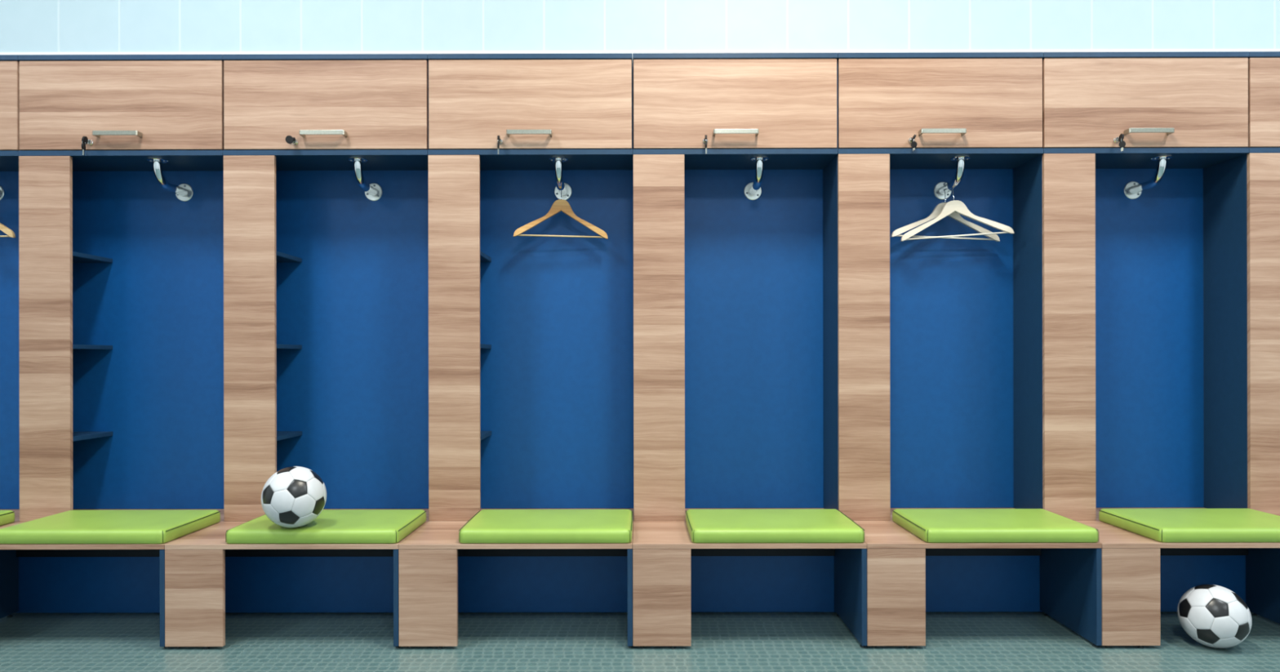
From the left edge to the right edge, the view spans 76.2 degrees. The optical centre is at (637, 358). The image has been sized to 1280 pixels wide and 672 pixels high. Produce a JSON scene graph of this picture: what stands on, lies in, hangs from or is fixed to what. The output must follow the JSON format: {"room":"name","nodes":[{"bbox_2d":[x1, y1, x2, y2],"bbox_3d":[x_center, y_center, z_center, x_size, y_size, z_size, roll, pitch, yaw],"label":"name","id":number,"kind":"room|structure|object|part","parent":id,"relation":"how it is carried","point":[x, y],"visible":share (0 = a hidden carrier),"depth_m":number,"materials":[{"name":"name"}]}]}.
{"room":"sports locker room","nodes":[
{"label":"sports locker room","id":0,"kind":"room"},
{"bbox_2d":[0,0,1279,52],"bbox_3d":[0.007,-0.832,3.955,12.000,3.900,0.100,0,0,0],"label":"wall","id":1,"kind":"structure","parent":0,"point":[25,25],"depth_m":3.90,"materials":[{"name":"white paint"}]},
{"bbox_2d":[0,48,1279,54],"bbox_3d":[0.006,-1.413,3.899,11.996,0.110,0.012,0,0,0],"label":"trim","id":2,"kind":"structure","parent":1,"relation":"attached to","point":[1153,50],"depth_m":3.89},
{"bbox_2d":[0,611,1279,671],"bbox_3d":[0.004,1.143,0.853,12.000,0.050,6.105,0,0,0],"label":"floor","id":3,"kind":"structure","parent":0,"point":[1006,641],"depth_m":3.15,"materials":[{"name":"tile"}]},
{"bbox_2d":[0,509,19,526],"bbox_3d":[-3.178,0.921,3.519,0.919,0.405,0.758,0,0,0],"label":"bench","id":4,"kind":"object","parent":3,"relation":"on","point":[16,512],"visible":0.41,"depth_m":3.73,"materials":[{"name":"green leather"}]},
{"bbox_2d":[0,510,14,525],"bbox_3d":[-3.056,0.689,3.362,0.674,0.058,0.445,0,0,0],"label":"seat cushion","id":5,"kind":"object","parent":4,"relation":"on","point":[6,517],"visible":1,"depth_m":3.53,"materials":[{"name":"leather"}]},
{"bbox_2d":[0,54,22,509],"bbox_3d":[-3.169,-0.307,3.721,0.899,2.050,0.354,0,0,0],"label":"locker","id":6,"kind":"object","parent":4,"relation":"on","point":[9,64],"visible":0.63,"depth_m":3.88,"materials":[{"name":"brown wood"}]},
{"bbox_2d":[0,222,15,238],"bbox_3d":[-3.059,-0.682,3.764,0.405,0.259,0.046,0,0,4],"label":"clothes hanger","id":7,"kind":"object","parent":6,"relation":"hanging from","point":[9,232],"visible":1,"depth_m":3.74,"materials":[{"name":"brown wood"}]},
{"bbox_3d":[-3.169,-0.296,3.889,0.899,2.027,0.018,0,0,0],"label":"panel","id":8,"kind":"part","parent":6,"relation":"part of","materials":[{"name":"blue laminate"}]},
{"bbox_3d":[-3.171,-1.111,3.596,0.891,0.389,0.019,0,0,0],"label":"door","id":9,"kind":"part","parent":6,"relation":"part of","materials":[{"name":"brown wood"}]},
{"bbox_2d":[0,508,224,618],"bbox_3d":[-2.278,0.919,3.517,0.919,0.405,0.758,0,0,0],"label":"bench","id":10,"kind":"object","parent":3,"relation":"on","point":[35,578],"visible":0.63,"depth_m":3.58,"materials":[{"name":"blue laminate"}]},
{"bbox_3d":[-2.728,0.924,3.362,0.020,0.373,0.444,0,0,0],"label":"panel","id":11,"kind":"part","parent":10,"relation":"part of","materials":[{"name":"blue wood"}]},
{"bbox_3d":[-2.287,0.927,3.593,0.899,0.382,0.018,0,0,0],"label":"panel","id":12,"kind":"part","parent":10,"relation":"part of","materials":[{"name":"blue laminate"}]},
{"bbox_3d":[-2.278,0.802,3.574,0.877,0.131,0.018,0,0,0],"label":"support rail","id":13,"kind":"part","parent":10,"relation":"part of","materials":[{"name":"wood"}]},
{"bbox_2d":[0,509,220,543],"bbox_3d":[-2.156,0.687,3.360,0.674,0.058,0.445,0,0,0],"label":"seat cushion","id":14,"kind":"object","parent":10,"relation":"on","point":[70,526],"visible":1,"depth_m":3.21,"materials":[{"name":"leather"}]},
{"bbox_2d":[17,53,225,521],"bbox_3d":[-2.269,-0.309,3.719,0.899,2.050,0.354,0,0,0],"label":"locker","id":15,"kind":"object","parent":10,"relation":"on","point":[121,242],"visible":0.98,"depth_m":3.88,"materials":[{"name":"blue laminate"}]},
{"bbox_3d":[-2.605,-0.086,3.594,0.224,1.606,0.018,0,0,0],"label":"panel","id":16,"kind":"part","parent":15,"relation":"part of","materials":[{"name":"brown wood"}]},
{"bbox_2d":[81,136,88,155],"bbox_3d":[-2.403,-0.924,3.550,0.012,0.085,0.047,0,0,0],"label":"key","id":17,"kind":"object","parent":15,"relation":"attached to","point":[84,140],"visible":1,"depth_m":3.54,"materials":[{"name":"black metal"}]},
{"bbox_2d":[72,431,112,441],"bbox_3d":[-2.596,0.357,3.741,0.207,0.019,0.275,0,0,0],"label":"shelf","id":18,"kind":"object","parent":15,"relation":"attached to","point":[77,436],"depth_m":3.80,"materials":[{"name":"blue laminate"}]},
{"bbox_2d":[72,344,112,349],"bbox_3d":[-2.597,-0.052,3.741,0.207,0.019,0.275,0,0,0],"label":"shelf","id":19,"kind":"object","parent":15,"relation":"attached to","point":[74,346],"depth_m":3.73,"materials":[{"name":"blue laminate"}]},
{"bbox_2d":[72,251,112,262],"bbox_3d":[-2.597,-0.463,3.741,0.207,0.019,0.275,0,0,0],"label":"shelf","id":20,"kind":"object","parent":15,"relation":"attached to","point":[77,257],"depth_m":3.79,"materials":[{"name":"blue laminate"}]},
{"bbox_3d":[-2.271,-0.980,3.563,0.196,0.019,0.042,0,0,0],"label":"handle","id":21,"kind":"part","parent":15,"relation":"part of","materials":[{"name":"metal"}]},
{"bbox_3d":[-2.271,-1.113,3.594,0.891,0.389,0.019,0,0,0],"label":"door","id":22,"kind":"part","parent":15,"relation":"part of","materials":[{"name":"brown wood"}]},
{"bbox_3d":[-2.269,-0.297,3.887,0.899,2.027,0.018,0,0,0],"label":"panel","id":23,"kind":"part","parent":15,"relation":"part of","materials":[{"name":"blue laminate"}]},
{"bbox_2d":[159,508,428,649],"bbox_3d":[-1.378,0.918,3.515,0.919,0.405,0.758,0,0,0],"label":"bench","id":24,"kind":"object","parent":3,"relation":"on","point":[203,578],"visible":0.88,"depth_m":3.58,"materials":[{"name":"blue laminate"}]},
{"bbox_3d":[-1.828,0.922,3.361,0.020,0.373,0.444,0,0,0],"label":"panel","id":25,"kind":"part","parent":24,"relation":"part of","materials":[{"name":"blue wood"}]},
{"bbox_3d":[-1.706,0.922,3.147,0.223,0.373,0.018,0,0,0],"label":"panel","id":26,"kind":"part","parent":24,"relation":"part of","materials":[{"name":"brown wood"}]},
{"bbox_3d":[-1.378,0.800,3.572,0.877,0.131,0.018,0,0,0],"label":"support rail","id":27,"kind":"part","parent":24,"relation":"part of","materials":[{"name":"wood"}]},
{"bbox_3d":[-1.387,0.926,3.591,0.899,0.382,0.018,0,0,0],"label":"panel","id":28,"kind":"part","parent":24,"relation":"part of","materials":[{"name":"blue laminate"}]},
{"bbox_2d":[225,509,426,543],"bbox_3d":[-1.256,0.686,3.358,0.674,0.058,0.445,0,0,0],"label":"seat cushion","id":29,"kind":"object","parent":24,"relation":"on","point":[331,526],"visible":0.85,"depth_m":3.17,"materials":[{"name":"leather"}]},
{"bbox_2d":[261,466,326,527],"bbox_3d":[-1.338,0.540,3.182,0.236,0.236,0.236,0,0,24],"label":"soccer ball","id":30,"kind":"object","parent":29,"relation":"on","point":[294,496],"visible":1,"depth_m":3.10,"materials":[{"name":"white leather"}]},
{"bbox_2d":[222,53,429,520],"bbox_3d":[-1.369,-0.311,3.717,0.899,2.050,0.354,0,0,0],"label":"locker","id":31,"kind":"object","parent":24,"relation":"on","point":[326,233],"visible":0.94,"depth_m":3.88,"materials":[{"name":"blue laminate"}]},
{"bbox_3d":[-1.705,-0.088,3.592,0.224,1.606,0.018,0,0,0],"label":"panel","id":32,"kind":"part","parent":31,"relation":"part of","materials":[{"name":"brown wood"}]},
{"bbox_2d":[275,250,302,262],"bbox_3d":[-1.697,-0.465,3.739,0.207,0.019,0.275,0,0,0],"label":"shelf","id":33,"kind":"object","parent":31,"relation":"attached to","point":[280,256],"depth_m":3.78,"materials":[{"name":"blue laminate"}]},
{"bbox_2d":[276,431,302,440],"bbox_3d":[-1.696,0.356,3.739,0.207,0.019,0.275,0,0,0],"label":"shelf","id":34,"kind":"object","parent":31,"relation":"attached to","point":[281,435],"depth_m":3.80,"materials":[{"name":"blue laminate"}]},
{"bbox_2d":[276,343,302,349],"bbox_3d":[-1.697,-0.053,3.739,0.207,0.019,0.275,0,0,0],"label":"shelf","id":35,"kind":"object","parent":31,"relation":"attached to","point":[279,346],"depth_m":3.79,"materials":[{"name":"blue laminate"}]},
{"bbox_2d":[284,135,295,144],"bbox_3d":[-1.503,-0.945,3.547,0.036,0.036,0.050,0,0,0],"label":"key","id":36,"kind":"object","parent":31,"relation":"attached to","point":[289,139],"visible":1,"depth_m":3.53,"materials":[{"name":"black metal"}]},
{"bbox_3d":[-1.371,-0.982,3.561,0.196,0.019,0.042,0,0,0],"label":"handle","id":37,"kind":"part","parent":31,"relation":"part of","materials":[{"name":"metal"}]},
{"bbox_3d":[-1.371,-1.114,3.592,0.891,0.389,0.019,0,0,0],"label":"door","id":38,"kind":"part","parent":31,"relation":"part of","materials":[{"name":"brown wood"}]},
{"bbox_3d":[-1.369,-0.299,3.885,0.899,2.027,0.018,0,0,0],"label":"panel","id":39,"kind":"part","parent":31,"relation":"part of","materials":[{"name":"blue laminate"}]},
{"bbox_2d":[393,508,633,649],"bbox_3d":[-0.478,0.916,3.513,0.919,0.405,0.758,0,0,0],"label":"bench","id":40,"kind":"object","parent":3,"relation":"on","point":[437,576],"visible":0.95,"depth_m":3.56,"materials":[{"name":"blue laminate"}]},
{"bbox_3d":[-0.928,0.920,3.358,0.020,0.373,0.444,0,0,0],"label":"panel","id":41,"kind":"part","parent":40,"relation":"part of","materials":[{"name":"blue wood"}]},
{"bbox_3d":[-0.806,0.920,3.145,0.223,0.373,0.018,0,0,0],"label":"panel","id":42,"kind":"part","parent":40,"relation":"part of","materials":[{"name":"brown wood"}]},
{"bbox_2d":[427,53,633,520],"bbox_3d":[-0.469,-0.312,3.715,0.899,2.050,0.354,0,0,0],"label":"locker","id":43,"kind":"object","parent":40,"relation":"on","point":[531,338],"visible":0.95,"depth_m":3.87,"materials":[{"name":"blue laminate"}]},
{"bbox_3d":[-0.805,-0.090,3.590,0.224,1.606,0.018,0,0,0],"label":"panel","id":44,"kind":"part","parent":43,"relation":"part of","materials":[{"name":"brown wood"}]},
{"bbox_2d":[480,343,491,348],"bbox_3d":[-0.797,-0.055,3.737,0.207,0.019,0.275,0,0,0],"label":"shelf","id":45,"kind":"object","parent":43,"relation":"attached to","point":[482,345],"depth_m":3.74,"materials":[{"name":"blue laminate"}]},
{"bbox_2d":[480,250,491,262],"bbox_3d":[-0.797,-0.467,3.737,0.207,0.019,0.275,0,0,0],"label":"shelf","id":46,"kind":"object","parent":43,"relation":"attached to","point":[483,257],"depth_m":3.78,"materials":[{"name":"blue laminate"}]},
{"bbox_2d":[480,431,491,439],"bbox_3d":[-0.796,0.354,3.737,0.207,0.019,0.275,0,0,0],"label":"shelf","id":47,"kind":"object","parent":43,"relation":"attached to","point":[484,434],"depth_m":3.80,"materials":[{"name":"blue laminate"}]},
{"bbox_2d":[497,135,500,154],"bbox_3d":[-0.603,-0.926,3.546,0.009,0.086,0.047,0,0,0],"label":"key","id":48,"kind":"object","parent":43,"relation":"attached to","point":[498,136],"visible":1,"depth_m":3.53,"materials":[{"name":"silver metal"}]},
{"bbox_3d":[-0.471,-0.983,3.559,0.196,0.019,0.042,0,0,0],"label":"handle","id":49,"kind":"part","parent":43,"relation":"part of","materials":[{"name":"metal"}]},
{"bbox_3d":[-0.471,-1.116,3.590,0.891,0.389,0.019,0,0,0],"label":"door","id":50,"kind":"part","parent":43,"relation":"part of","materials":[{"name":"brown wood"}]},
{"bbox_3d":[-0.469,-0.301,3.883,0.899,2.027,0.018,0,0,0],"label":"panel","id":51,"kind":"part","parent":43,"relation":"part of","materials":[{"name":"blue laminate"}]},
{"bbox_2d":[513,191,608,239],"bbox_3d":[-0.353,-0.686,3.782,0.434,0.259,0.046,1,0,-5],"label":"clothes hanger","id":52,"kind":"object","parent":43,"relation":"hanging from","point":[559,205],"visible":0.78,"depth_m":3.77,"materials":[{"name":"brown wood"}]},
{"bbox_3d":[-0.478,0.799,3.570,0.877,0.131,0.018,0,0,0],"label":"support rail","id":53,"kind":"part","parent":40,"relation":"part of","materials":[{"name":"wood"}]},
{"bbox_3d":[-0.487,0.924,3.589,0.899,0.382,0.018,0,0,0],"label":"panel","id":54,"kind":"part","parent":40,"relation":"part of","materials":[{"name":"blue laminate"}]},
{"bbox_2d":[458,509,632,543],"bbox_3d":[-0.356,0.684,3.356,0.674,0.058,0.445,0,0,0],"label":"seat cushion","id":55,"kind":"object","parent":40,"relation":"on","point":[488,526],"visible":1,"depth_m":3.19,"materials":[{"name":"leather"}]},
{"bbox_2d":[627,507,866,648],"bbox_3d":[0.422,0.914,3.511,0.919,0.405,0.758,0,0,0],"label":"bench","id":56,"kind":"object","parent":3,"relation":"on","point":[671,577],"visible":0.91,"depth_m":3.56,"materials":[{"name":"blue laminate"}]},
{"bbox_3d":[-0.028,0.919,3.356,0.020,0.373,0.444,0,0,0],"label":"panel","id":57,"kind":"part","parent":56,"relation":"part of","materials":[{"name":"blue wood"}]},
{"bbox_3d":[0.094,0.919,3.143,0.223,0.373,0.018,0,0,0],"label":"panel","id":58,"kind":"part","parent":56,"relation":"part of","materials":[{"name":"brown wood"}]},
{"bbox_2d":[632,52,837,520],"bbox_3d":[0.431,-0.314,3.713,0.899,2.050,0.354,0,0,0],"label":"locker","id":59,"kind":"object","parent":56,"relation":"on","point":[728,238],"visible":0.99,"depth_m":3.87,"materials":[{"name":"blue laminate"}]},
{"bbox_3d":[-0.009,-0.091,3.735,0.017,1.606,0.275,0,0,0],"label":"panel","id":60,"kind":"part","parent":59,"relation":"part of","materials":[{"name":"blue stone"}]},
{"bbox_3d":[0.095,-0.091,3.588,0.224,1.606,0.018,0,0,0],"label":"panel","id":61,"kind":"part","parent":59,"relation":"part of","materials":[{"name":"brown wood"}]},
{"bbox_2d":[704,134,706,154],"bbox_3d":[0.297,-0.928,3.545,0.007,0.086,0.046,0,0,0],"label":"key","id":62,"kind":"object","parent":59,"relation":"attached to","point":[705,136],"visible":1,"depth_m":3.53,"materials":[{"name":"silver metal"}]},
{"bbox_3d":[0.429,-1.117,3.587,0.891,0.389,0.019,0,0,0],"label":"door","id":63,"kind":"part","parent":59,"relation":"part of","materials":[{"name":"brown wood"}]},
{"bbox_3d":[0.429,-0.985,3.557,0.196,0.019,0.042,0,0,0],"label":"handle","id":64,"kind":"part","parent":59,"relation":"part of","materials":[{"name":"metal"}]},
{"bbox_3d":[0.431,-0.302,3.881,0.899,2.027,0.018,0,0,0],"label":"panel","id":65,"kind":"part","parent":59,"relation":"part of","materials":[{"name":"blue laminate"}]},
{"bbox_3d":[0.413,0.922,3.587,0.899,0.382,0.018,0,0,0],"label":"panel","id":66,"kind":"part","parent":56,"relation":"part of","materials":[{"name":"blue laminate"}]},
{"bbox_3d":[0.422,0.797,3.568,0.877,0.131,0.018,0,0,0],"label":"support rail","id":67,"kind":"part","parent":56,"relation":"part of","materials":[{"name":"wood"}]},
{"bbox_2d":[685,508,864,542],"bbox_3d":[0.544,0.682,3.354,0.674,0.058,0.445,0,0,0],"label":"seat cushion","id":68,"kind":"object","parent":56,"relation":"on","point":[762,525],"visible":1,"depth_m":3.19,"materials":[{"name":"leather"}]},
{"bbox_2d":[822,507,1102,648],"bbox_3d":[1.322,0.913,3.509,0.919,0.405,0.758,0,0,0],"label":"bench","id":69,"kind":"object","parent":3,"relation":"on","point":[884,591],"visible":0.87,"depth_m":3.35,"materials":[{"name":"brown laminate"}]},
{"bbox_3d":[0.872,0.917,3.354,0.020,0.373,0.444,0,0,0],"label":"panel","id":70,"kind":"part","parent":69,"relation":"part of","materials":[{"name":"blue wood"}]},
{"bbox_3d":[0.994,0.917,3.141,0.223,0.373,0.018,0,0,0],"label":"panel","id":71,"kind":"part","parent":69,"relation":"part of","materials":[{"name":"brown wood"}]},
{"bbox_2d":[822,52,1043,519],"bbox_3d":[1.331,-0.316,3.711,0.899,2.050,0.354,0,0,0],"label":"locker","id":72,"kind":"object","parent":69,"relation":"on","point":[917,334],"visible":0.95,"depth_m":3.70,"materials":[{"name":"blue laminate"}]},
{"bbox_3d":[0.891,-0.093,3.733,0.017,1.606,0.275,0,0,0],"label":"panel","id":73,"kind":"part","parent":72,"relation":"part of","materials":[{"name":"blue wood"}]},
{"bbox_3d":[0.995,-0.093,3.586,0.224,1.606,0.018,0,0,0],"label":"panel","id":74,"kind":"part","parent":72,"relation":"part of","materials":[{"name":"brown wood"}]},
{"bbox_2d":[910,134,916,151],"bbox_3d":[1.197,-0.935,3.543,0.024,0.074,0.046,0,0,0],"label":"key","id":75,"kind":"object","parent":72,"relation":"attached to","point":[913,144],"visible":1,"depth_m":3.53,"materials":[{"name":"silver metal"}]},
{"bbox_3d":[1.331,-0.304,3.879,0.899,2.027,0.018,0,0,0],"label":"panel","id":76,"kind":"part","parent":72,"relation":"part of","materials":[{"name":"blue laminate"}]},
{"bbox_3d":[1.329,-1.119,3.586,0.891,0.389,0.019,0,0,0],"label":"door","id":77,"kind":"part","parent":72,"relation":"part of","materials":[{"name":"brown wood"}]},
{"bbox_3d":[1.329,-0.986,3.555,0.196,0.019,0.042,0,0,0],"label":"handle","id":78,"kind":"part","parent":72,"relation":"part of","materials":[{"name":"metal"}]},
{"bbox_2d":[890,182,999,241],"bbox_3d":[1.429,-0.685,3.791,0.513,0.268,0.046,2,0,-4],"label":"clothes hanger","id":79,"kind":"object","parent":72,"relation":"hanging from","point":[937,210],"visible":0.84,"depth_m":3.78,"materials":[{"name":"white wood"}]},
{"bbox_2d":[900,189,1013,241],"bbox_3d":[1.461,-0.678,3.740,0.503,0.282,0.046,0,0,3],"label":"clothes hanger","id":80,"kind":"object","parent":72,"relation":"hanging from","point":[958,206],"visible":0.88,"depth_m":3.73,"materials":[{"name":"white wood"}]},
{"bbox_3d":[1.313,0.921,3.585,0.899,0.382,0.018,0,0,0],"label":"panel","id":81,"kind":"part","parent":69,"relation":"part of","materials":[{"name":"blue laminate"}]},
{"bbox_3d":[1.322,0.795,3.566,0.877,0.131,0.018,0,0,0],"label":"support rail","id":82,"kind":"part","parent":69,"relation":"part of","materials":[{"name":"wood"}]},
{"bbox_2d":[892,508,1098,542],"bbox_3d":[1.444,0.681,3.352,0.674,0.058,0.445,0,0,0],"label":"seat cushion","id":83,"kind":"object","parent":69,"relation":"on","point":[930,525],"visible":1,"depth_m":3.19,"materials":[{"name":"leather"}]},
{"bbox_2d":[1013,507,1279,648],"bbox_3d":[2.222,0.911,3.507,0.919,0.405,0.758,0,0,0],"label":"bench","id":84,"kind":"object","parent":3,"relation":"on","point":[1115,593],"visible":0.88,"depth_m":3.19,"materials":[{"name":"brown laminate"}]},
{"bbox_3d":[1.772,0.916,3.352,0.020,0.373,0.444,0,0,0],"label":"panel","id":85,"kind":"part","parent":84,"relation":"part of","materials":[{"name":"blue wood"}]},
{"bbox_2d":[1013,51,1248,519],"bbox_3d":[2.231,-0.317,3.709,0.899,2.050,0.354,0,0,0],"label":"locker","id":86,"kind":"object","parent":84,"relation":"on","point":[1108,242],"visible":0.99,"depth_m":3.68,"materials":[{"name":"blue laminate"}]},
{"bbox_3d":[1.791,-0.094,3.731,0.017,1.606,0.275,0,0,0],"label":"panel","id":87,"kind":"part","parent":86,"relation":"part of","materials":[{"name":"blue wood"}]},
{"bbox_3d":[1.895,-0.095,3.584,0.224,1.606,0.018,0,0,0],"label":"panel","id":88,"kind":"part","parent":86,"relation":"part of","materials":[{"name":"brown wood"}]},
{"bbox_3d":[2.231,-0.306,3.877,0.899,2.027,0.018,0,0,0],"label":"panel","id":89,"kind":"part","parent":86,"relation":"part of","materials":[{"name":"blue laminate"}]},
{"bbox_2d":[1117,133,1125,151],"bbox_3d":[2.095,-0.935,3.540,0.020,0.079,0.046,0,0,-13],"label":"key","id":90,"kind":"object","parent":86,"relation":"attached to","point":[1122,144],"visible":1,"depth_m":3.53,"materials":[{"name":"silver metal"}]},
{"bbox_3d":[2.229,-1.121,3.583,0.891,0.389,0.019,0,0,0],"label":"door","id":91,"kind":"part","parent":86,"relation":"part of","materials":[{"name":"brown wood"}]},
{"bbox_3d":[2.229,-0.988,3.553,0.196,0.019,0.042,0,0,0],"label":"handle","id":92,"kind":"part","parent":86,"relation":"part of","materials":[{"name":"metal"}]},
{"bbox_3d":[1.894,0.915,3.139,0.223,0.373,0.018,0,0,0],"label":"panel","id":93,"kind":"part","parent":84,"relation":"part of","materials":[{"name":"brown wood"}]},
{"bbox_3d":[2.213,0.919,3.583,0.899,0.382,0.018,0,0,0],"label":"panel","id":94,"kind":"part","parent":84,"relation":"part of","materials":[{"name":"blue laminate"}]},
{"bbox_2d":[1098,508,1279,542],"bbox_3d":[2.344,0.679,3.350,0.674,0.058,0.445,0,0,0],"label":"seat cushion","id":95,"kind":"object","parent":84,"relation":"on","point":[1161,525],"visible":1,"depth_m":3.24,"materials":[{"name":"leather"}]},
{"bbox_3d":[2.222,0.794,3.564,0.877,0.131,0.018,0,0,0],"label":"support rail","id":96,"kind":"part","parent":84,"relation":"part of","materials":[{"name":"wood"}]},
{"bbox_2d":[1177,584,1252,648],"bbox_3d":[2.230,0.996,3.157,0.236,0.236,0.236,0,0,21],"label":"soccer ball","id":97,"kind":"object","parent":3,"relation":"on","point":[1214,615],"visible":1,"depth_m":3.08,"materials":[{"name":"white leather"}]},
{"bbox_2d":[1204,507,1279,623],"bbox_3d":[3.122,0.910,3.505,0.919,0.405,0.758,0,0,0],"label":"bench","id":98,"kind":"object","parent":3,"relation":"on","point":[1262,565],"visible":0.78,"depth_m":3.47,"materials":[{"name":"blue laminate"}]},
{"bbox_2d":[1202,51,1279,515],"bbox_3d":[3.131,-0.319,3.707,0.899,2.050,0.354,0,0,0],"label":"locker","id":99,"kind":"object","parent":98,"relation":"on","point":[1241,194],"visible":0.78,"depth_m":3.58,"materials":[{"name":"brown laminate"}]},
{"bbox_3d":[3.131,-0.307,3.875,0.899,2.027,0.018,0,0,0],"label":"panel","id":100,"kind":"part","parent":99,"relation":"part of","materials":[{"name":"blue laminate"}]},
{"bbox_3d":[2.691,-0.096,3.729,0.017,1.606,0.275,0,0,0],"label":"panel","id":101,"kind":"part","parent":99,"relation":"part of","materials":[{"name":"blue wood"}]},
{"bbox_3d":[2.795,-0.096,3.582,0.224,1.606,0.018,0,0,0],"label":"panel","id":102,"kind":"part","parent":99,"relation":"part of","materials":[{"name":"brown wood"}]},
{"bbox_3d":[3.129,-1.122,3.581,0.891,0.389,0.019,0,0,0],"label":"door","id":103,"kind":"part","parent":99,"relation":"part of","materials":[{"name":"brown wood"}]},
{"bbox_3d":[2.672,0.914,3.350,0.020,0.373,0.444,0,0,0],"label":"panel","id":104,"kind":"part","parent":98,"relation":"part of","materials":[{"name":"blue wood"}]}
]}

